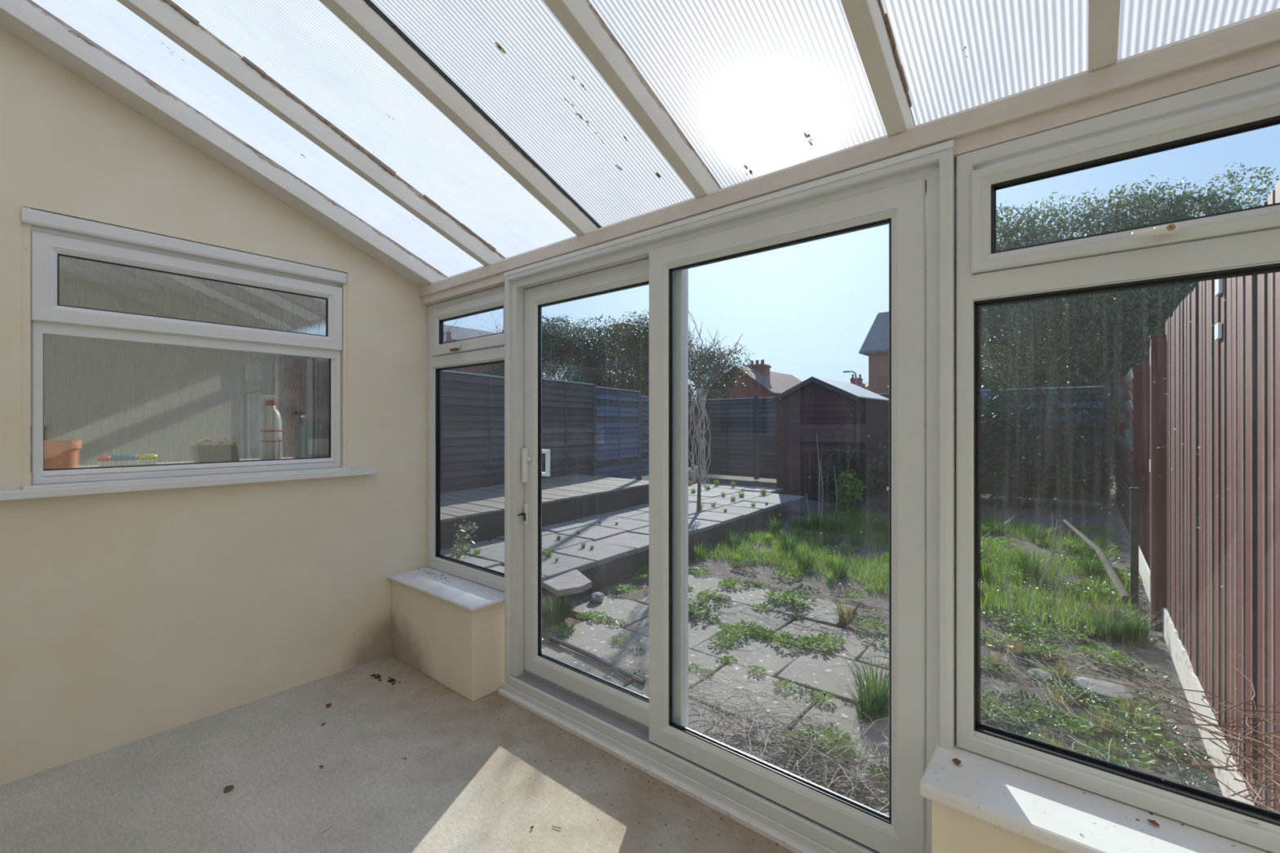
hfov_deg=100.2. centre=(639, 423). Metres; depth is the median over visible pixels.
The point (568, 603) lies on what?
grass tuft
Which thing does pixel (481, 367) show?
bare tree
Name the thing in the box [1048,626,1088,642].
leafy weed
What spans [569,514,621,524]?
paving slab
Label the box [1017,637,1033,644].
leafy weed
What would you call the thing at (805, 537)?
leafy weed
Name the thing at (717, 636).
leafy weed
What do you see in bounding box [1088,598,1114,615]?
grass tuft
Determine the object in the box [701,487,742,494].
paving slab
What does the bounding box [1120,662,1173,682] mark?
leafy weed
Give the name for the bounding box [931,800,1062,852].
wall
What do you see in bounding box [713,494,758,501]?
paving slab
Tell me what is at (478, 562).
paving slab
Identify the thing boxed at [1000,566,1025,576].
leafy weed
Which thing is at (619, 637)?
leafy weed
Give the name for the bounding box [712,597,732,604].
leafy weed
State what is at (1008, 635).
leafy weed
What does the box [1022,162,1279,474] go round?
evergreen tree
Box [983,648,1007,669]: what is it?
grass tuft
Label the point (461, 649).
wall
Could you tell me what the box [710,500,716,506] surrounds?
grass tuft
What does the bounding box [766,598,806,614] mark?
leafy weed
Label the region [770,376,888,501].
garden shed
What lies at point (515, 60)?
sheet
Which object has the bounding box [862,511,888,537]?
grass tuft
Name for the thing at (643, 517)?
paving slab
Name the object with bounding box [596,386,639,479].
fence
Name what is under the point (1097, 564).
grass tuft
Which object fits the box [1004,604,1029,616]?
leafy weed
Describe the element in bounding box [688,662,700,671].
leafy weed
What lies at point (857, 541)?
grass tuft
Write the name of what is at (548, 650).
paving slab
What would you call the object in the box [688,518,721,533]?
paving slab
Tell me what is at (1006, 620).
grass tuft
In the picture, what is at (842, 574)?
grass tuft
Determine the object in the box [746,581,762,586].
leafy weed
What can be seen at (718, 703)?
dry twigs
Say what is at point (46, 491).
window sill
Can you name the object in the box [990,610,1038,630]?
leafy weed
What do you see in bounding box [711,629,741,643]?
leafy weed
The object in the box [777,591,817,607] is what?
leafy weed
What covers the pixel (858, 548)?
leafy weed
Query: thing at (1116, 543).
leafy weed
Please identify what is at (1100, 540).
grass tuft
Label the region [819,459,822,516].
cane
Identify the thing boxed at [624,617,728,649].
paving slab
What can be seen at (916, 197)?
door
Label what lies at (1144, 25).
sheet
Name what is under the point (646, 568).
leafy weed
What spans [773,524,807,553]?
grass tuft
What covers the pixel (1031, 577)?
leafy weed
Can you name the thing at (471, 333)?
house
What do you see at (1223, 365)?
fence
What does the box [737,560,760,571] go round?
leafy weed
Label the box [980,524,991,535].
grass tuft
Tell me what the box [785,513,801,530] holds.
grass tuft
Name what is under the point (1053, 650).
dry twigs
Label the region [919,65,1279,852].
window
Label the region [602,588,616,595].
leafy weed
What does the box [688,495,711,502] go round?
paving slab
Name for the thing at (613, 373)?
evergreen tree
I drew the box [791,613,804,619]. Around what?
leafy weed
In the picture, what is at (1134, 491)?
fence post
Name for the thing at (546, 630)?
leafy weed
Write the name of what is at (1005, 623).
leafy weed
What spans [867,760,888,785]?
leafy weed
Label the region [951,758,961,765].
dead leaf
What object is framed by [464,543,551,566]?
paving slab
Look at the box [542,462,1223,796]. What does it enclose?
ground
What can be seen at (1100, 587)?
leafy weed
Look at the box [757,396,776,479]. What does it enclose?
fence
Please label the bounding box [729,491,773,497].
paving slab
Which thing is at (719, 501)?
paving slab
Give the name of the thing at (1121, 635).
leafy weed
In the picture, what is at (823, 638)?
leafy weed
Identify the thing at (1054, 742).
grass tuft
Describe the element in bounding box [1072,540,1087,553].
grass tuft
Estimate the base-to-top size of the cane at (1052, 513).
0.742 m
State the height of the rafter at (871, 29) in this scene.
1.516 m
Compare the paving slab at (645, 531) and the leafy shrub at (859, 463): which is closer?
the paving slab at (645, 531)
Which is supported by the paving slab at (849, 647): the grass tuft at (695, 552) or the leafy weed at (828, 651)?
the leafy weed at (828, 651)
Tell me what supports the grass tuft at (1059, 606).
on the ground at (1158, 657)
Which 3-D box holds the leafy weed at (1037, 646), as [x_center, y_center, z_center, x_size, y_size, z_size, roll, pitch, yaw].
[2.663,1.506,3.554,0.225,0.076,0.234,0,0,3]
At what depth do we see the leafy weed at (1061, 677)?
3.12 m
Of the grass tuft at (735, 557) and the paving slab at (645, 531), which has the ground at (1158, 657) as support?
the grass tuft at (735, 557)
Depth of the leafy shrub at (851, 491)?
8.95 m
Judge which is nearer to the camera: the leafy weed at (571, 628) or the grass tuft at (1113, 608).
the leafy weed at (571, 628)
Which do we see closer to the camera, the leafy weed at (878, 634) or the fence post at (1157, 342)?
the leafy weed at (878, 634)
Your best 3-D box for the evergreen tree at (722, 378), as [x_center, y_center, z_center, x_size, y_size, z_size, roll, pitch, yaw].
[2.064,-0.951,20.491,4.300,4.952,3.770,0,0,-25]
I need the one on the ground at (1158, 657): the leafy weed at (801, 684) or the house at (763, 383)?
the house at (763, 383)
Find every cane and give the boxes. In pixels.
[805,493,809,531]
[816,433,819,514]
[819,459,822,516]
[833,466,837,513]
[1039,520,1057,586]
[1045,513,1053,599]
[1051,533,1062,603]
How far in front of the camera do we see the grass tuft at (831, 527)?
7.12 m
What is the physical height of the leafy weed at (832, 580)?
0.060 m
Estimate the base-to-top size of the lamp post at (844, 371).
5.575 m
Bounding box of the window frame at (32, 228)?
[30,226,327,284]
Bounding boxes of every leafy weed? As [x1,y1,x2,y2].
[542,594,575,611]
[542,629,568,642]
[549,622,576,636]
[575,610,593,619]
[584,610,606,621]
[595,615,615,624]
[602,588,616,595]
[605,618,626,628]
[607,587,625,596]
[610,635,627,643]
[614,582,640,594]
[627,647,645,655]
[629,571,648,579]
[638,566,648,573]
[688,552,707,560]
[688,568,700,573]
[688,594,708,606]
[688,601,711,617]
[688,602,723,623]
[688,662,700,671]
[690,563,707,568]
[693,568,712,575]
[696,588,722,599]
[698,668,715,677]
[707,617,720,623]
[707,634,732,648]
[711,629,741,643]
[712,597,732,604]
[715,657,731,665]
[717,580,736,586]
[717,593,730,600]
[717,622,728,628]
[720,623,754,636]
[720,655,738,664]
[721,577,748,589]
[729,558,750,565]
[733,618,760,632]
[734,544,757,552]
[735,555,756,563]
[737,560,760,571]
[741,580,761,587]
[744,531,768,540]
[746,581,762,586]
[746,665,766,676]
[747,625,773,636]
[751,601,773,610]
[751,626,773,639]
[753,627,774,637]
[757,552,774,559]
[757,582,771,588]
[762,627,794,643]
[764,589,795,601]
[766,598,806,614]
[770,567,804,579]
[772,678,795,691]
[773,634,807,649]
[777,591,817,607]
[779,546,800,554]
[784,729,815,751]
[786,737,831,766]
[787,635,818,650]
[790,683,818,697]
[791,582,821,595]
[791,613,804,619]
[797,535,814,542]
[797,635,838,651]
[805,721,850,751]
[808,513,832,519]
[808,690,836,706]
[809,631,847,648]
[814,730,862,759]
[820,543,856,554]
[820,648,835,656]
[826,577,853,588]
[839,544,862,551]
[839,589,866,598]
[840,697,858,706]
[848,614,888,631]
[857,631,888,647]
[861,529,886,537]
[862,606,882,614]
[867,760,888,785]
[868,765,888,779]
[872,573,888,582]
[877,706,888,717]
[980,548,998,559]
[980,582,1003,591]
[980,606,1021,623]
[980,627,1018,645]
[980,654,990,663]
[980,658,999,669]
[980,688,998,702]
[980,699,1005,716]
[981,690,1031,716]
[981,701,1022,724]
[982,534,1014,544]
[984,722,1029,735]
[986,660,1013,673]
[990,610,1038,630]
[990,695,1014,707]
[995,567,1040,580]
[997,622,1020,629]
[999,689,1049,712]
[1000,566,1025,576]
[1000,624,1026,635]
[1000,707,1038,726]
[1002,552,1037,562]
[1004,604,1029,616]
[1007,626,1050,643]
[1009,619,1054,632]
[1016,608,1052,621]
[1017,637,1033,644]
[1020,667,1038,675]
[1021,641,1060,658]
[1022,580,1060,591]
[1022,591,1061,604]
[1022,730,1062,746]
[1025,697,1054,708]
[1026,710,1070,733]
[1028,699,1090,734]
[1037,665,1075,679]
[1039,676,1084,697]
[1040,643,1056,650]
[1044,621,1081,632]
[1047,551,1083,561]
[1047,578,1082,591]
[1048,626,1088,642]
[1049,606,1091,619]
[1050,646,1071,653]
[1053,555,1082,564]
[1055,685,1103,708]
[1057,676,1076,686]
[1058,714,1102,737]
[1062,545,1097,555]
[1062,686,1118,708]
[1063,583,1119,602]
[1068,621,1102,636]
[1071,640,1129,665]
[1072,687,1112,706]
[1073,738,1112,759]
[1075,573,1111,584]
[1076,577,1126,594]
[1076,706,1128,734]
[1086,653,1110,662]
[1088,703,1165,743]
[1092,539,1128,548]
[1092,737,1159,768]
[1093,730,1146,752]
[1095,569,1142,583]
[1095,573,1129,585]
[1102,694,1172,722]
[1106,553,1123,559]
[1106,585,1144,597]
[1107,656,1137,667]
[1114,711,1154,730]
[1120,634,1166,647]
[1120,635,1149,645]
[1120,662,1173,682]
[1132,688,1182,711]
[1133,731,1190,759]
[1151,721,1199,745]
[1160,760,1213,788]
[1170,746,1213,772]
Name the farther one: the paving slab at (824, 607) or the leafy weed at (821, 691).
the paving slab at (824, 607)
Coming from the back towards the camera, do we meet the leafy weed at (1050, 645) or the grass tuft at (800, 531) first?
the grass tuft at (800, 531)
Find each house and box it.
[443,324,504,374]
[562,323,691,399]
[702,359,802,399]
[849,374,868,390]
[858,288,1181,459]
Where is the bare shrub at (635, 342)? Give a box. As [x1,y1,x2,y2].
[599,342,642,395]
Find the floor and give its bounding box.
[0,654,794,852]
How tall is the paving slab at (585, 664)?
0.046 m
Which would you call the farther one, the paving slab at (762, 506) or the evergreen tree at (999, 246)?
the evergreen tree at (999, 246)
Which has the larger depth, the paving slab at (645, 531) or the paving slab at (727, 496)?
the paving slab at (727, 496)
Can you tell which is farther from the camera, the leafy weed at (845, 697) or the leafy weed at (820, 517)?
the leafy weed at (820, 517)
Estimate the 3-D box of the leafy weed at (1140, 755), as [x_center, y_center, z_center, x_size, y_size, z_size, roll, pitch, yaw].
[2.206,1.510,2.444,0.234,0.065,0.225,0,0,-30]
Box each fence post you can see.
[440,370,440,493]
[591,383,596,475]
[635,393,641,479]
[753,395,759,479]
[991,387,998,497]
[1102,383,1111,505]
[1129,487,1139,604]
[1149,333,1165,632]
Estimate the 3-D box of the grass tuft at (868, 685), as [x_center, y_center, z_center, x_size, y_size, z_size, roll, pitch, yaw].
[1.224,1.356,2.873,0.414,0.306,0.401,0,0,20]
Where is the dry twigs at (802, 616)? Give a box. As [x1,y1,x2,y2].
[691,573,989,674]
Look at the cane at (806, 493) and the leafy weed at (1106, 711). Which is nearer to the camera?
the leafy weed at (1106, 711)
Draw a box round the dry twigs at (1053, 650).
[843,610,1213,771]
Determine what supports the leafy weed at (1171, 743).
on the ground at (1158, 657)
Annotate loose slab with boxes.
[542,569,591,596]
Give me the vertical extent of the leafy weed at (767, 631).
0.051 m
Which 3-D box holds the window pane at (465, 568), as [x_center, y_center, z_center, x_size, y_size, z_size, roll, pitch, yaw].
[-0.966,0.238,3.051,0.776,1.198,0.045,0,0,40]
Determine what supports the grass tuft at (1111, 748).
on the ground at (1158, 657)
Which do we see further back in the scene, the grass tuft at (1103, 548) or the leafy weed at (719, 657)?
the grass tuft at (1103, 548)
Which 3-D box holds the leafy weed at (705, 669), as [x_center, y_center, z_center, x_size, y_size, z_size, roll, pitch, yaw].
[0.400,1.494,3.216,0.099,0.028,0.100,0,0,-34]
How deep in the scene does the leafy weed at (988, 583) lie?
4.96 m
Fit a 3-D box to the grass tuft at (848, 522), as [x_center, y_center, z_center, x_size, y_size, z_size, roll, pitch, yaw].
[3.021,1.431,7.911,0.236,0.220,0.276,0,0,26]
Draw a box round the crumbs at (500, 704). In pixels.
[500,704,702,814]
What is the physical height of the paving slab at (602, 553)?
0.050 m
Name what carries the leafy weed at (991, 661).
on the ground at (1158, 657)
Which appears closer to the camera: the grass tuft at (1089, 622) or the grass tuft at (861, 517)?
the grass tuft at (1089, 622)
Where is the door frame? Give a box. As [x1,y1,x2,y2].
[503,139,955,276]
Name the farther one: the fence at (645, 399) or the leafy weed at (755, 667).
the fence at (645, 399)
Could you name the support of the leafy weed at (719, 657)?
on the ground at (1158, 657)
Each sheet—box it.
[31,0,483,276]
[171,0,576,257]
[370,0,694,226]
[589,0,887,187]
[880,0,1088,125]
[1117,0,1279,60]
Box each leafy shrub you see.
[448,519,478,559]
[816,443,888,510]
[831,468,868,513]
[871,440,888,499]
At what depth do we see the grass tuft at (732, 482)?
10.69 m
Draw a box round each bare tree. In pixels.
[443,311,503,373]
[688,310,746,512]
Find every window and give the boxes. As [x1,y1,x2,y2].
[31,231,342,484]
[387,284,504,611]
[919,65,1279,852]
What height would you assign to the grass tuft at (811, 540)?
0.190 m
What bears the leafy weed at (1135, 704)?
on the ground at (1158, 657)
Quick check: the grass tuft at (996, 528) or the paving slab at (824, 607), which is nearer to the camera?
the paving slab at (824, 607)
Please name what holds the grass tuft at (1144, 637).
on the ground at (1158, 657)
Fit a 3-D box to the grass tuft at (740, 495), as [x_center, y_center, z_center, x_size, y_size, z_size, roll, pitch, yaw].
[1.726,1.185,9.156,0.171,0.146,0.186,0,0,8]
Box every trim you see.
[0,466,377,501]
[21,205,346,489]
[21,207,346,284]
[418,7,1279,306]
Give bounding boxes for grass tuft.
[462,542,471,551]
[471,544,480,554]
[542,547,552,558]
[542,584,573,626]
[544,587,591,619]
[688,541,706,559]
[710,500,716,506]
[714,479,719,485]
[722,528,745,547]
[729,480,735,487]
[729,493,737,501]
[729,551,743,564]
[737,490,745,497]
[755,485,767,494]
[761,531,775,543]
[764,513,787,534]
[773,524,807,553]
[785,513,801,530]
[789,545,822,570]
[792,511,817,535]
[792,524,805,537]
[802,524,817,539]
[806,515,826,530]
[807,532,823,548]
[819,531,832,545]
[820,518,848,539]
[822,529,844,547]
[822,554,857,579]
[822,568,841,583]
[825,666,888,723]
[826,515,848,530]
[826,552,844,572]
[828,595,859,622]
[834,644,888,714]
[838,514,852,528]
[845,528,866,549]
[857,513,867,524]
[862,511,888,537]
[874,518,888,543]
[880,549,888,560]
[980,515,1014,536]
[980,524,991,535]
[980,551,997,568]
[980,557,993,582]
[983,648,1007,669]
[988,594,1014,616]
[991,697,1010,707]
[995,632,1027,655]
[1003,617,1010,624]
[1008,540,1054,580]
[1008,640,1032,657]
[1013,520,1062,543]
[1032,504,1044,515]
[1034,537,1043,546]
[1035,729,1079,751]
[1039,653,1085,684]
[1040,681,1080,711]
[1058,606,1080,622]
[1059,537,1073,549]
[1064,542,1122,577]
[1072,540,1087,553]
[1072,597,1141,640]
[1075,608,1104,631]
[1078,537,1116,562]
[1078,697,1120,737]
[1085,627,1094,635]
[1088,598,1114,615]
[1088,602,1119,618]
[1091,535,1109,550]
[1096,731,1133,758]
[1097,597,1125,620]
[1102,598,1166,644]
[1102,690,1161,728]
[1124,609,1149,626]
[1137,626,1158,643]
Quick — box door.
[497,147,955,852]
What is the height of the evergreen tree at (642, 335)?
6.169 m
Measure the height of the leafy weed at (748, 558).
0.073 m
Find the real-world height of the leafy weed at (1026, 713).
0.039 m
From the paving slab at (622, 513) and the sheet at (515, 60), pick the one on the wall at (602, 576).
the paving slab at (622, 513)
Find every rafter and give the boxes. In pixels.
[0,0,447,287]
[116,0,505,266]
[319,0,601,235]
[542,0,722,197]
[840,0,915,136]
[1087,0,1120,71]
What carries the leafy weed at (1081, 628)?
on the ground at (1158, 657)
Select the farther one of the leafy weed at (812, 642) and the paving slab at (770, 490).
the paving slab at (770, 490)
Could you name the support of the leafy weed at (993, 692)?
on the ground at (1158, 657)
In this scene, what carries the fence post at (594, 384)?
on the ground at (1158, 657)
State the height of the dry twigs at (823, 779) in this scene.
0.110 m
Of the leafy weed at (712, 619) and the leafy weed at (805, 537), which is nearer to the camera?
the leafy weed at (712, 619)
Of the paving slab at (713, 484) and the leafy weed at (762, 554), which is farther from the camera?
the paving slab at (713, 484)
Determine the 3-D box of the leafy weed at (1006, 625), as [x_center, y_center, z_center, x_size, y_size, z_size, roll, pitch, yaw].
[2.720,1.516,3.920,0.160,0.052,0.181,0,0,18]
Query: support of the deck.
on the paving slab
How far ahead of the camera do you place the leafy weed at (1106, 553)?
6.06 m
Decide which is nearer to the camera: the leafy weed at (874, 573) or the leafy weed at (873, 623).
the leafy weed at (873, 623)
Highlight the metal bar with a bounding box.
[546,634,645,684]
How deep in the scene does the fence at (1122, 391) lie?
8.01 m
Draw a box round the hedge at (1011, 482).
[980,378,1116,507]
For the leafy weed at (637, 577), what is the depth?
5.20 m
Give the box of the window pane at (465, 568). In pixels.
[431,358,504,582]
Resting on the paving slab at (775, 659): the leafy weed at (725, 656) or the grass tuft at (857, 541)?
the leafy weed at (725, 656)
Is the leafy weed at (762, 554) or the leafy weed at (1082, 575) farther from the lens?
the leafy weed at (762, 554)
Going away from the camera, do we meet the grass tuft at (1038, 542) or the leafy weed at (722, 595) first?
the leafy weed at (722, 595)
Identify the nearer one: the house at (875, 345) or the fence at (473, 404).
the fence at (473, 404)
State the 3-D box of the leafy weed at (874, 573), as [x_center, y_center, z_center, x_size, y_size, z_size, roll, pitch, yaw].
[2.388,1.509,5.271,0.227,0.068,0.236,0,0,-20]
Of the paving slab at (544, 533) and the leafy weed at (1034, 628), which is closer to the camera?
the leafy weed at (1034, 628)
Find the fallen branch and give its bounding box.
[1062,519,1132,603]
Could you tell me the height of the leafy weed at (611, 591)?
0.050 m
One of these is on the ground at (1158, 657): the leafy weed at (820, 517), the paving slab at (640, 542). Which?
the leafy weed at (820, 517)
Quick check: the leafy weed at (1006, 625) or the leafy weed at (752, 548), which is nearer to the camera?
the leafy weed at (1006, 625)
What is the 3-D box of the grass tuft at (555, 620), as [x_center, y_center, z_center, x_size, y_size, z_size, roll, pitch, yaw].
[-0.649,1.361,4.076,0.407,0.297,0.421,0,0,-30]
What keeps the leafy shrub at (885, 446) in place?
on the ground at (1158, 657)
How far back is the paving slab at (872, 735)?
2.67 m
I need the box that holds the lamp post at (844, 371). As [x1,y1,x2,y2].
[843,370,857,385]
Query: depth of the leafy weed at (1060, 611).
4.27 m
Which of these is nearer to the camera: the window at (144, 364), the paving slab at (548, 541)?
the window at (144, 364)
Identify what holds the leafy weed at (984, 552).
on the ground at (1158, 657)
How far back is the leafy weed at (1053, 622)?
4.00 m
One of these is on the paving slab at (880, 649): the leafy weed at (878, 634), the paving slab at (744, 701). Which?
the leafy weed at (878, 634)
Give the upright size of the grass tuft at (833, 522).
0.231 m
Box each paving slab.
[440,549,455,557]
[448,538,504,553]
[453,555,502,568]
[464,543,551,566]
[488,565,546,581]
[496,530,555,540]
[502,552,595,579]
[542,521,591,533]
[542,533,592,552]
[542,618,648,661]
[542,640,565,657]
[552,541,635,565]
[552,649,635,687]
[555,524,626,541]
[568,595,648,628]
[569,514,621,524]
[591,517,648,532]
[595,532,648,553]
[600,509,648,518]
[607,640,727,688]
[622,512,648,521]
[624,503,648,512]
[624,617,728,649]
[624,680,728,735]
[628,526,697,536]
[636,591,726,617]
[646,572,723,593]
[688,482,724,487]
[688,485,715,490]
[688,491,728,497]
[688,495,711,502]
[688,502,724,511]
[688,508,705,515]
[688,511,742,524]
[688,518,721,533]
[688,662,824,733]
[691,628,806,678]
[693,497,742,505]
[695,600,795,636]
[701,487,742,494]
[702,582,784,608]
[704,715,847,789]
[706,505,760,518]
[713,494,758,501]
[715,484,753,489]
[728,501,777,511]
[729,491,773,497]
[742,486,783,493]
[744,497,792,506]
[762,493,804,503]
[763,593,856,627]
[768,618,877,662]
[776,648,888,706]
[791,695,888,777]
[831,763,888,816]
[857,636,888,669]
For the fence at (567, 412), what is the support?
attached to the fence post
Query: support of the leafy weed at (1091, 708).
on the ground at (1158, 657)
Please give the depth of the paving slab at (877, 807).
2.21 m
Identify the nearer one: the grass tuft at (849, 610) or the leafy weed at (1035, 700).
the leafy weed at (1035, 700)
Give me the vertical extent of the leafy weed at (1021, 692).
0.066 m
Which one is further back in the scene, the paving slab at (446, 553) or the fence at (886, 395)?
the fence at (886, 395)
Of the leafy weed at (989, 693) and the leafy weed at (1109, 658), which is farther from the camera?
the leafy weed at (1109, 658)
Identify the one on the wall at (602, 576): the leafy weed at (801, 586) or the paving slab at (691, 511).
the paving slab at (691, 511)
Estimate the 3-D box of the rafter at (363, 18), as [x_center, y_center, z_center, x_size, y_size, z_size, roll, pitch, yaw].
[-1.293,-1.526,1.120,0.053,1.515,3.641,0,0,40]
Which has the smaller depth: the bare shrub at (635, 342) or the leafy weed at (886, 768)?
the leafy weed at (886, 768)
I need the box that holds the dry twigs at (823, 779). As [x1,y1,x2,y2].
[700,697,888,812]
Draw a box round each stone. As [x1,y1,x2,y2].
[589,591,604,603]
[1025,668,1053,681]
[1068,675,1133,700]
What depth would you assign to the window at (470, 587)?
3.06 m
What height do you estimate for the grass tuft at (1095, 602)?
0.153 m
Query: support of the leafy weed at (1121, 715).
on the ground at (1158, 657)
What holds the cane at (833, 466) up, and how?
on the ground at (1158, 657)
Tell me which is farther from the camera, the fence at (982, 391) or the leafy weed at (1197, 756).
the fence at (982, 391)
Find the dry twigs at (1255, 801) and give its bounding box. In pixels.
[1093,662,1279,824]
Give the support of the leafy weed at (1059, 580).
on the ground at (1158, 657)
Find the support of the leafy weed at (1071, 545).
on the ground at (1158, 657)
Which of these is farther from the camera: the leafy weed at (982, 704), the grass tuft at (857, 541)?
the grass tuft at (857, 541)
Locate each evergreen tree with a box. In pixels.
[473,363,504,376]
[493,314,604,384]
[555,324,644,395]
[565,307,697,395]
[635,338,754,399]
[877,201,1073,390]
[980,174,1187,481]
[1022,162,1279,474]
[1087,186,1257,490]
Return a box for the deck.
[440,474,648,550]
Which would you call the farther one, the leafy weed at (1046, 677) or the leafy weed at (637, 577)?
the leafy weed at (637, 577)
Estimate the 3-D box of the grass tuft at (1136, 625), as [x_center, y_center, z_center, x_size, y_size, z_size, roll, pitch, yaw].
[3.509,1.380,3.817,0.401,0.298,0.414,0,0,10]
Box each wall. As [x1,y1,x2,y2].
[0,27,428,785]
[30,273,31,425]
[323,282,337,286]
[391,580,504,702]
[542,504,786,612]
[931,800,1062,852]
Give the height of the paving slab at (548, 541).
0.050 m
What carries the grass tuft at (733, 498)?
on the paving slab at (719, 501)
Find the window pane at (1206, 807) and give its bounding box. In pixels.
[973,262,1279,835]
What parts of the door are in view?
handle, lock plate, pull handle, fixed sash, frame, sliding sash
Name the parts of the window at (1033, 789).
sill, sash, lever, handle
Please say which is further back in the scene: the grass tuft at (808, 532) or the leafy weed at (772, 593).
the grass tuft at (808, 532)
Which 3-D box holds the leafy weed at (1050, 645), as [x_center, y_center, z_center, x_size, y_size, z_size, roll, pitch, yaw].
[2.757,1.504,3.609,0.094,0.030,0.090,0,0,-40]
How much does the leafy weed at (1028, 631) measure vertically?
0.072 m
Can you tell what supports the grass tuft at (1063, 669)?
on the ground at (1158, 657)
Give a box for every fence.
[440,369,504,493]
[542,377,594,479]
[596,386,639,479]
[641,395,648,475]
[688,399,700,467]
[700,397,754,477]
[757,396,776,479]
[876,392,888,487]
[980,389,991,493]
[996,385,1103,502]
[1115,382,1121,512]
[1119,377,1127,527]
[1124,368,1135,534]
[1133,346,1150,602]
[1162,179,1279,813]
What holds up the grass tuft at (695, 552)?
on the ground at (1158, 657)
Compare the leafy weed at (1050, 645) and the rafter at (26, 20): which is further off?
the leafy weed at (1050, 645)
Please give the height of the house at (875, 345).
8.188 m
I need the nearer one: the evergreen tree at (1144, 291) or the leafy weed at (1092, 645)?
the leafy weed at (1092, 645)
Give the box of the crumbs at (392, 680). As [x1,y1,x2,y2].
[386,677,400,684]
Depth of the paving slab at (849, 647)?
3.77 m
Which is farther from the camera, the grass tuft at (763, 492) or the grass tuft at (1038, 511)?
the grass tuft at (763, 492)
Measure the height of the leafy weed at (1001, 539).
0.101 m
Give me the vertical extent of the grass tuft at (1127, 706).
0.149 m
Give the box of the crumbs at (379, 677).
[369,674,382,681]
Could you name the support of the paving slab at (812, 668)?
on the ground at (1158, 657)
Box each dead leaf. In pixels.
[223,785,233,792]
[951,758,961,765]
[1147,818,1159,826]
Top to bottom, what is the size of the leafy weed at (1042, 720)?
0.049 m
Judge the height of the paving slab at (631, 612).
0.045 m
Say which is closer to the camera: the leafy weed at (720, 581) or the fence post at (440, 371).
the leafy weed at (720, 581)
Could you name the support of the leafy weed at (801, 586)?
on the ground at (1158, 657)
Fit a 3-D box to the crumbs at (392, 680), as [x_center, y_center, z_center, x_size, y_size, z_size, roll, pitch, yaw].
[-1.305,1.353,2.819,0.104,0.006,0.047,0,0,40]
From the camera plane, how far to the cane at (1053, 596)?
4.48 m
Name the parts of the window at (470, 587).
sill, handle, frame, sash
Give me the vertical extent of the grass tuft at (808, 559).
0.257 m
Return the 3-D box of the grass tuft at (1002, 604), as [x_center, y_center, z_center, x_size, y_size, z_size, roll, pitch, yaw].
[2.901,1.451,4.305,0.185,0.176,0.176,0,0,-20]
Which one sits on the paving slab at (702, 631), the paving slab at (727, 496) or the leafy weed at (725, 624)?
the leafy weed at (725, 624)
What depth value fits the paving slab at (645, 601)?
4.54 m
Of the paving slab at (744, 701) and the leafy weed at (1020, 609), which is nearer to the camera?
the paving slab at (744, 701)
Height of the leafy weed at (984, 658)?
0.035 m
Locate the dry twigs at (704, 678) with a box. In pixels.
[551,643,888,791]
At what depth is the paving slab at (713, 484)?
11.04 m
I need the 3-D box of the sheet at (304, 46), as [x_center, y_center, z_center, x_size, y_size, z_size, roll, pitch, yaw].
[-1.547,-1.565,1.372,0.667,1.440,3.636,0,0,40]
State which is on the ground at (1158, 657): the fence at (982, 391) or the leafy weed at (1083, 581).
the leafy weed at (1083, 581)
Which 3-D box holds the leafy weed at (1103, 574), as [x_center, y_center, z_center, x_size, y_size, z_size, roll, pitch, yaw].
[4.574,1.503,5.137,0.300,0.085,0.292,0,0,-34]
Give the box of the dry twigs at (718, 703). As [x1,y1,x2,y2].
[688,678,888,815]
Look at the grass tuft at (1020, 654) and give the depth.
3.53 m
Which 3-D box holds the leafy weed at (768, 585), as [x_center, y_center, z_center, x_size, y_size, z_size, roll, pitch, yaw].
[1.143,1.497,4.940,0.143,0.046,0.144,0,0,15]
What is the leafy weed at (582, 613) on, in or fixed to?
on the ground at (1158, 657)
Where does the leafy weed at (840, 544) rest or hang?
on the ground at (1158, 657)
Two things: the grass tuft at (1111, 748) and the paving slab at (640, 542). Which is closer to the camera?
the grass tuft at (1111, 748)
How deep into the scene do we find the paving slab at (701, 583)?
5.11 m
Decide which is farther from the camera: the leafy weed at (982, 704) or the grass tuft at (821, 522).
the grass tuft at (821, 522)
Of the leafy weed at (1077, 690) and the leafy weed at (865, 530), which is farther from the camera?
the leafy weed at (865, 530)
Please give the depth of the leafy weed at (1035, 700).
2.90 m
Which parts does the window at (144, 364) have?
frame, sash, glass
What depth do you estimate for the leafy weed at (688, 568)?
5.46 m
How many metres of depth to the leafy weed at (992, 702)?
2.77 m
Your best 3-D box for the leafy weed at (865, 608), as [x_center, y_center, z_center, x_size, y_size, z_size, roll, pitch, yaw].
[1.870,1.501,4.315,0.154,0.038,0.136,0,0,23]
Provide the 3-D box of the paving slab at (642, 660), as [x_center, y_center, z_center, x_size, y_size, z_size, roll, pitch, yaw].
[0.161,1.523,3.380,0.609,0.046,0.519,1,1,39]
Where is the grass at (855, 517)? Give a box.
[699,500,1150,646]
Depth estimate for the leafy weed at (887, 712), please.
2.79 m
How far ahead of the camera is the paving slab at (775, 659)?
3.54 m

